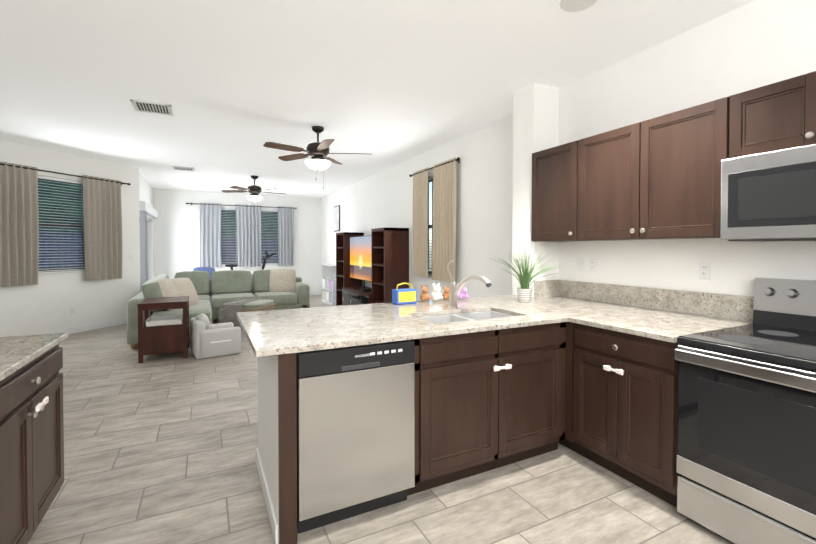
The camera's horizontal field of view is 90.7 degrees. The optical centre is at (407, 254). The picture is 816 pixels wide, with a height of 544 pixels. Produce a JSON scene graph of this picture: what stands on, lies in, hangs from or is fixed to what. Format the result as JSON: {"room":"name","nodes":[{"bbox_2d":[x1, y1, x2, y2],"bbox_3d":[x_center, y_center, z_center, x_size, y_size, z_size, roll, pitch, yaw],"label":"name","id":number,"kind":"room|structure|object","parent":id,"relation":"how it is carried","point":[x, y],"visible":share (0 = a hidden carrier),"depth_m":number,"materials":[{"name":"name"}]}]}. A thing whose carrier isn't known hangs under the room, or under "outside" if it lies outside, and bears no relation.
{"room":"living room and kitchen","nodes":[
{"label":"living room and kitchen","id":0,"kind":"room"},
{"bbox_2d":[0,0,754,197],"bbox_3d":[-2.545,-1.614,4.465,7.450,0.120,14.000,0,1,-27],"label":"ceiling","id":1,"kind":"structure","parent":0,"point":[238,84],"depth_m":3.41,"materials":[{"name":"white paint"}]},
{"bbox_2d":[130,99,173,115],"bbox_3d":[-2.692,-1.544,4.258,0.360,0.013,0.360,0,1,-27],"label":"ceiling vent","id":2,"kind":"object","parent":1,"relation":"in","point":[151,107],"visible":1,"depth_m":4.25,"materials":[{"name":"white plastic"}]},
{"bbox_2d":[172,166,194,170],"bbox_3d":[-4.160,-1.590,7.482,0.360,0.013,0.360,0,1,-27],"label":"ceiling vent","id":3,"kind":"object","parent":1,"relation":"in","point":[183,168],"visible":1,"depth_m":7.49,"materials":[{"name":"white plastic"}]},
{"bbox_2d":[221,175,284,212],"bbox_3d":[-3.144,-1.229,8.322,1.280,0.756,1.273,0,1,-27],"label":"ceiling fan","id":4,"kind":"object","parent":1,"relation":"hanging from","point":[255,191],"visible":1,"depth_m":8.21,"materials":[{"name":"brown wood"}]},
{"bbox_2d":[263,126,371,188],"bbox_3d":[-1.099,-1.180,4.921,1.290,0.756,1.254,0,1,-27],"label":"ceiling fan","id":5,"kind":"object","parent":1,"relation":"hanging from","point":[318,152],"visible":1,"depth_m":4.87,"materials":[{"name":"brown wood"}]},
{"bbox_2d":[560,0,597,11],"bbox_3d":[1.030,-1.521,2.427,0.220,0.006,0.220,0,1,-27],"label":"recessed light","id":6,"kind":"object","parent":1,"relation":"in","point":[573,5],"visible":1,"depth_m":2.46,"materials":[{"name":"white plastic"}]},
{"bbox_2d":[28,295,733,543],"bbox_3d":[-2.545,1.351,4.508,7.450,0.120,14.000,0,1,-27],"label":"floor","id":7,"kind":"structure","parent":0,"point":[160,448],"depth_m":2.30,"materials":[{"name":"grey tile"}]},
{"bbox_2d":[0,344,63,543],"bbox_3d":[-1.867,0.892,1.544,0.641,0.884,0.932,0,1,-27],"label":"base cabinet","id":8,"kind":"object","parent":7,"relation":"on","point":[31,442],"visible":1,"depth_m":1.65,"materials":[{"name":"brown wood"}]},
{"bbox_2d":[0,332,67,380],"bbox_3d":[-1.233,0.453,0.258,0.682,0.030,3.852,0,1,-27],"label":"countertop","id":9,"kind":"structure","parent":8,"relation":"on","point":[17,353],"depth_m":1.79,"materials":[{"name":"stone"}]},
{"bbox_2d":[137,296,188,363],"bbox_3d":[-3.088,0.929,5.135,0.518,0.705,0.628,0,1,-27],"label":"end table","id":10,"kind":"object","parent":7,"relation":"on","point":[163,334],"visible":1,"depth_m":4.89,"materials":[{"name":"brown wood"}]},
{"bbox_2d":[145,314,182,326],"bbox_3d":[-3.044,0.829,5.067,0.390,0.065,0.420,0,1,-27],"label":"basket tray","id":11,"kind":"object","parent":10,"relation":"on","point":[166,320],"depth_m":4.94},
{"bbox_2d":[193,267,214,278],"bbox_3d":[-4.615,0.759,9.129,0.480,0.930,0.490,0,1,-27],"label":"chair","id":12,"kind":"object","parent":7,"relation":"on","point":[209,270],"visible":0.15,"depth_m":9.31,"materials":[{"name":"blue"}]},
{"bbox_2d":[190,313,240,358],"bbox_3d":[-2.479,1.018,5.228,0.560,0.524,0.474,-1,1,-37],"label":"armchair","id":13,"kind":"object","parent":7,"relation":"on","point":[208,339],"visible":1,"depth_m":5.03,"materials":[{"name":"grey fabric"}]},
{"bbox_2d":[127,269,309,348],"bbox_3d":[-3.061,0.784,7.123,2.810,0.938,2.550,0,1,-27],"label":"sectional sofa","id":14,"kind":"object","parent":7,"relation":"on","point":[281,288],"visible":0.73,"depth_m":7.66,"materials":[{"name":"green fabric"}]},
{"bbox_2d":[218,297,275,328],"bbox_3d":[-2.752,1.024,6.961,0.690,0.464,0.771,0,1,4],"label":"wicker ottoman","id":15,"kind":"object","parent":7,"relation":"on","point":[228,311],"visible":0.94,"depth_m":6.63,"materials":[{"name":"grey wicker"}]},
{"bbox_2d":[225,251,275,269],"bbox_3d":[-3.814,0.567,9.736,1.200,1.298,0.504,0,1,-27],"label":"exercise bike","id":16,"kind":"object","parent":7,"relation":"on","point":[231,266],"visible":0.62,"depth_m":9.80,"materials":[{"name":"black metal"}]},
{"bbox_2d":[258,355,278,543],"bbox_3d":[0.050,0.877,2.590,1.827,0.882,0.788,0,1,-27],"label":"wall","id":17,"kind":"structure","parent":7,"relation":"on","point":[268,408],"depth_m":2.07,"materials":[{"name":"paint"}]},
{"bbox_2d":[256,448,277,543],"bbox_3d":[0.278,1.266,2.719,2.371,0.100,0.799,0,1,-27],"label":"baseboard","id":18,"kind":"structure","parent":17,"relation":"attached to","point":[269,504],"depth_m":2.07,"materials":[{"name":"white"}]},
{"bbox_2d":[322,264,335,305],"bbox_3d":[-1.840,0.736,10.062,0.376,0.950,1.000,0,1,-27],"label":"storage shelf","id":19,"kind":"object","parent":7,"relation":"on","point":[328,270],"visible":0.44,"depth_m":9.97,"materials":[{"name":"white plastic"}]},
{"bbox_2d":[333,273,335,305],"bbox_3d":[-1.506,0.831,9.392,0.384,0.780,0.440,0,1,-27],"label":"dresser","id":20,"kind":"object","parent":7,"relation":"on","point":[334,289],"visible":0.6,"depth_m":9.40,"materials":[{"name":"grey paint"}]},
{"bbox_2d":[278,338,425,543],"bbox_3d":[-0.395,0.881,2.254,0.730,0.884,0.633,0,1,-27],"label":"base cabinet","id":21,"kind":"object","parent":7,"relation":"on","point":[287,391],"depth_m":1.83,"materials":[{"name":"brown wood"}]},
{"bbox_2d":[296,340,414,533],"bbox_3d":[-0.365,0.886,2.241,0.598,0.874,0.609,0,1,-27],"label":"dishwasher","id":22,"kind":"object","parent":7,"relation":"on","point":[355,430],"visible":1,"depth_m":1.96,"materials":[{"name":"grey metal"}]},
{"bbox_2d":[336,227,408,305],"bbox_3d":[-0.823,0.392,7.899,0.501,1.700,2.730,0,1,-27],"label":"entertainment center","id":23,"kind":"object","parent":7,"relation":"on","point":[389,259],"visible":0.54,"depth_m":7.11,"materials":[{"name":"brown wood"}]},
{"bbox_2d":[350,235,370,288],"bbox_3d":[-0.841,0.166,7.886,0.150,1.048,1.470,0,1,-27],"label":"flat-screen tv","id":24,"kind":"object","parent":23,"relation":"on","point":[360,257],"visible":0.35,"depth_m":7.89,"materials":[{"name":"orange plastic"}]},
{"bbox_2d":[359,288,370,291],"bbox_3d":[-0.784,0.670,7.636,0.220,0.048,0.220,0,1,-27],"label":"media box","id":25,"kind":"object","parent":23,"relation":"on","point":[365,289],"visible":0.75,"depth_m":7.54,"materials":[{"name":"black plastic"}]},
{"bbox_2d":[426,322,565,489],"bbox_3d":[0.403,0.876,2.656,1.140,0.884,0.633,0,1,-27],"label":"base cabinet","id":26,"kind":"object","parent":7,"relation":"on","point":[485,401],"depth_m":2.36,"materials":[{"name":"brown wood"}]},
{"bbox_2d":[562,322,679,507],"bbox_3d":[1.567,0.878,2.524,0.858,0.884,0.688,0,1,-27],"label":"base cabinet","id":27,"kind":"object","parent":7,"relation":"on","point":[621,401],"depth_m":2.27,"materials":[{"name":"brown wood"}]},
{"bbox_2d":[237,260,647,356],"bbox_3d":[0.319,0.341,2.874,2.765,0.598,1.190,0,1,-27],"label":"countertop","id":28,"kind":"structure","parent":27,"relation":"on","point":[285,331],"depth_m":2.54,"materials":[{"name":"stone"}]},
{"bbox_2d":[392,282,416,304],"bbox_3d":[-0.028,0.309,3.240,0.180,0.169,0.103,0,1,-27],"label":"toy box","id":29,"kind":"object","parent":28,"relation":"on","point":[405,296],"visible":1,"depth_m":3.20,"materials":[{"name":"blue"}]},
{"bbox_2d":[447,260,491,308],"bbox_3d":[0.438,0.220,2.915,0.181,0.358,0.328,0,1,-27],"label":"faucet","id":30,"kind":"object","parent":28,"relation":"on","point":[454,289],"depth_m":2.97,"materials":[{"name":"silver metal"}]},
{"bbox_2d":[497,245,562,301],"bbox_3d":[0.986,0.154,3.377,0.572,0.475,0.630,0,1,-27],"label":"potted grass","id":31,"kind":"object","parent":28,"relation":"on","point":[524,292],"depth_m":3.32,"materials":[{"name":"green plant"}]},
{"bbox_2d":[569,288,753,342],"bbox_3d":[1.571,0.346,2.486,0.879,0.180,0.631,0,1,-27],"label":"countertop","id":32,"kind":"structure","parent":27,"relation":"on","point":[668,315],"depth_m":2.62,"materials":[{"name":"stone"}]},
{"bbox_2d":[674,277,815,543],"bbox_3d":[1.858,0.726,1.852,0.888,1.165,0.760,0,1,-27],"label":"range","id":33,"kind":"object","parent":7,"relation":"on","point":[746,446],"visible":1,"depth_m":1.79,"materials":[{"name":"grey metal"}]},
{"bbox_2d":[0,0,815,336],"bbox_3d":[-2.610,-0.130,4.398,7.165,2.845,13.620,0,1,-27],"label":"wall","id":34,"kind":"structure","parent":0,"point":[752,46],"depth_m":4.70,"materials":[{"name":"paint"}]},
{"bbox_2d":[38,178,84,273],"bbox_3d":[-5.456,-0.447,6.256,0.150,1.475,1.000,0,1,18],"label":"window","id":35,"kind":"structure","parent":34,"relation":"in","point":[42,188],"depth_m":6.35,"materials":[{"name":"blue glass"}]},
{"bbox_2d":[38,175,84,271],"bbox_3d":[-5.443,-0.460,6.252,0.049,1.439,0.940,0,1,18],"label":"window blinds","id":36,"kind":"object","parent":35,"relation":"attached to","point":[62,180],"visible":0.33,"depth_m":6.29,"materials":[{"name":"white"}]},
{"bbox_2d":[0,162,130,286],"bbox_3d":[-5.377,-0.421,6.162,0.109,1.715,2.334,0,1,18],"label":"curtains","id":37,"kind":"object","parent":34,"relation":"attached to","point":[19,229],"visible":1,"depth_m":5.89,"materials":[{"name":"beige fabric"}]},
{"bbox_2d":[71,307,75,314],"bbox_3d":[-5.345,0.904,6.439,0.008,0.116,0.072,0,1,18],"label":"outlet","id":38,"kind":"object","parent":34,"relation":"attached to","point":[73,309],"depth_m":6.44,"materials":[{"name":"white plastic"}]},
{"bbox_2d":[30,318,126,334],"bbox_3d":[-5.566,1.223,5.756,2.520,0.100,2.563,0,1,-27],"label":"baseboard","id":39,"kind":"structure","parent":34,"relation":"attached to","point":[78,329],"depth_m":6.66,"materials":[{"name":"white"}]},
{"bbox_2d":[139,214,149,280],"bbox_3d":[-5.729,0.206,8.666,0.080,2.050,2.120,0,1,-27],"label":"door frame","id":40,"kind":"structure","parent":34,"relation":"attached to","point":[148,257],"depth_m":9.57,"materials":[{"name":"white"}]},
{"bbox_2d":[139,201,157,291],"bbox_3d":[-5.594,0.080,8.732,0.118,2.220,2.320,0,1,-27],"label":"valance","id":41,"kind":"object","parent":34,"relation":"attached to","point":[146,208],"visible":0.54,"depth_m":7.75,"materials":[{"name":"white"}]},
{"bbox_2d":[221,210,235,265],"bbox_3d":[-4.819,-0.467,10.783,0.940,1.525,0.150,0,1,-27],"label":"window","id":42,"kind":"structure","parent":34,"relation":"in","point":[230,235],"depth_m":10.83,"materials":[{"name":"teal glass"}]},
{"bbox_2d":[221,208,235,262],"bbox_3d":[-4.813,-0.480,10.771,0.880,1.489,0.049,0,1,-27],"label":"window blinds","id":43,"kind":"object","parent":42,"relation":"attached to","point":[228,236],"visible":0.25,"depth_m":10.77,"materials":[{"name":"white plastic"}]},
{"bbox_2d":[186,203,296,266],"bbox_3d":[-4.405,-0.503,10.873,2.762,1.665,0.108,0,1,-27],"label":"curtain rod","id":44,"kind":"object","parent":34,"relation":"attached to","point":[248,235],"visible":1,"depth_m":10.86,"materials":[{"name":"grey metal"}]},
{"bbox_2d":[200,203,221,266],"bbox_3d":[-5.130,-0.498,10.486,0.512,1.665,0.068,0,1,-27],"label":"curtain","id":45,"kind":"object","parent":44,"relation":"hanging from","point":[210,213],"depth_m":10.48,"materials":[{"name":"white fabric"}]},
{"bbox_2d":[236,204,260,266],"bbox_3d":[-4.307,-0.503,10.901,0.647,1.665,0.068,0,1,-27],"label":"curtain","id":46,"kind":"object","parent":44,"relation":"hanging from","point":[248,222],"depth_m":10.90,"materials":[{"name":"white fabric"}]},
{"bbox_2d":[278,206,293,265],"bbox_3d":[-3.432,-0.510,11.342,0.447,1.665,0.068,0,1,-27],"label":"curtain","id":47,"kind":"object","parent":44,"relation":"hanging from","point":[285,214],"depth_m":11.34,"materials":[{"name":"white fabric"}]},
{"bbox_2d":[261,211,277,264],"bbox_3d":[-3.854,-0.474,11.269,0.940,1.525,0.150,0,1,-27],"label":"window","id":48,"kind":"structure","parent":34,"relation":"in","point":[272,216],"depth_m":11.30,"materials":[{"name":"teal glass"}]},
{"bbox_2d":[261,210,277,263],"bbox_3d":[-3.848,-0.487,11.257,0.880,1.489,0.049,0,1,-27],"label":"window blinds","id":49,"kind":"object","parent":48,"relation":"attached to","point":[268,211],"visible":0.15,"depth_m":11.24,"materials":[{"name":"white plastic"}]},
{"bbox_2d":[310,291,320,294],"bbox_3d":[-4.432,1.149,10.939,4.170,0.100,0.013,0,1,-27],"label":"baseboard","id":50,"kind":"structure","parent":34,"relation":"attached to","point":[315,292],"depth_m":11.81,"materials":[{"name":"white"}]},
{"bbox_2d":[334,205,339,231],"bbox_3d":[-1.844,-0.924,10.439,0.026,0.660,0.500,0,1,-27],"label":"picture frame","id":51,"kind":"object","parent":34,"relation":"attached to","point":[336,218],"visible":1,"depth_m":10.38,"materials":[{"name":"grey"}]},
{"bbox_2d":[428,180,432,276],"bbox_3d":[0.464,-0.418,6.010,0.150,1.525,1.020,0,1,-27],"label":"window","id":52,"kind":"structure","parent":34,"relation":"in","point":[430,208],"depth_m":6.33,"materials":[{"name":"white glass"}]},
{"bbox_2d":[428,177,432,274],"bbox_3d":[0.452,-0.431,6.004,0.049,1.489,0.960,0,1,-27],"label":"window blinds","id":53,"kind":"object","parent":52,"relation":"attached to","point":[430,178],"depth_m":6.20,"materials":[{"name":"white plastic"}]},
{"bbox_2d":[409,157,459,281],"bbox_3d":[0.372,-0.468,5.957,0.109,1.675,1.434,0,1,-27],"label":"curtains","id":54,"kind":"object","parent":34,"relation":"attached to","point":[444,208],"visible":1,"depth_m":5.78,"materials":[{"name":"beige fabric"}]},
{"bbox_2d":[536,257,541,268],"bbox_3d":[1.189,0.077,3.666,0.072,0.116,0.012,0,1,-27],"label":"outlet","id":55,"kind":"object","parent":34,"relation":"attached to","point":[540,258],"depth_m":3.67,"materials":[{"name":"white plastic"}]},
{"bbox_2d":[531,143,566,241],"bbox_3d":[1.383,-0.509,3.443,0.341,0.790,0.561,0,1,-27],"label":"upper cabinet","id":56,"kind":"object","parent":34,"relation":"attached to","point":[549,166],"depth_m":3.43,"materials":[{"name":"brown wood"}]},
{"bbox_2d":[577,258,583,270],"bbox_3d":[1.517,0.089,3.558,0.012,0.116,0.072,0,1,-27],"label":"outlet","id":57,"kind":"object","parent":34,"relation":"attached to","point":[580,261],"depth_m":3.55,"materials":[{"name":"white plastic"}]},
{"bbox_2d":[589,258,596,271],"bbox_3d":[1.577,0.090,3.443,0.008,0.116,0.072,0,1,-27],"label":"outlet","id":58,"kind":"object","parent":34,"relation":"attached to","point":[592,261],"depth_m":3.44,"materials":[{"name":"white plastic"}]},
{"bbox_2d":[534,280,753,321],"bbox_3d":[2.013,0.334,2.247,0.304,0.150,3.287,0,1,-27],"label":"backsplash","id":59,"kind":"structure","parent":34,"relation":"attached to","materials":[{"name":"stone"}]},
{"bbox_2d":[567,96,730,240],"bbox_3d":[1.697,-0.500,2.821,0.341,0.790,1.085,0,1,-27],"label":"upper cabinet","id":60,"kind":"object","parent":34,"relation":"attached to","point":[658,178],"depth_m":2.64,"materials":[{"name":"brown wood"}]},
{"bbox_2d":[699,262,710,279],"bbox_3d":[1.966,0.107,2.672,0.008,0.116,0.072,0,1,-27],"label":"outlet","id":61,"kind":"object","parent":34,"relation":"attached to","point":[704,270],"depth_m":2.67,"materials":[{"name":"white plastic"}]},
{"bbox_2d":[727,71,815,158],"bbox_3d":[2.115,-0.702,1.989,0.341,0.363,0.764,0,1,-27],"label":"upper cabinet","id":62,"kind":"object","parent":34,"relation":"attached to","point":[781,115],"depth_m":2.08,"materials":[{"name":"brown wood"}]},
{"bbox_2d":[720,144,815,241],"bbox_3d":[2.063,-0.292,1.969,0.456,0.447,0.760,0,1,-27],"label":"microwave","id":63,"kind":"object","parent":62,"relation":"attached to","point":[768,196],"visible":1,"depth_m":2.02,"materials":[{"name":"grey metal"}]},
{"bbox_2d":[512,83,558,296],"bbox_3d":[1.329,-0.123,3.897,0.580,2.845,0.280,0,1,-27],"label":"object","id":64,"kind":"object","parent":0,"point":[535,117],"visible":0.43,"depth_m":3.73,"materials":[{"name":"paint"}]}
]}

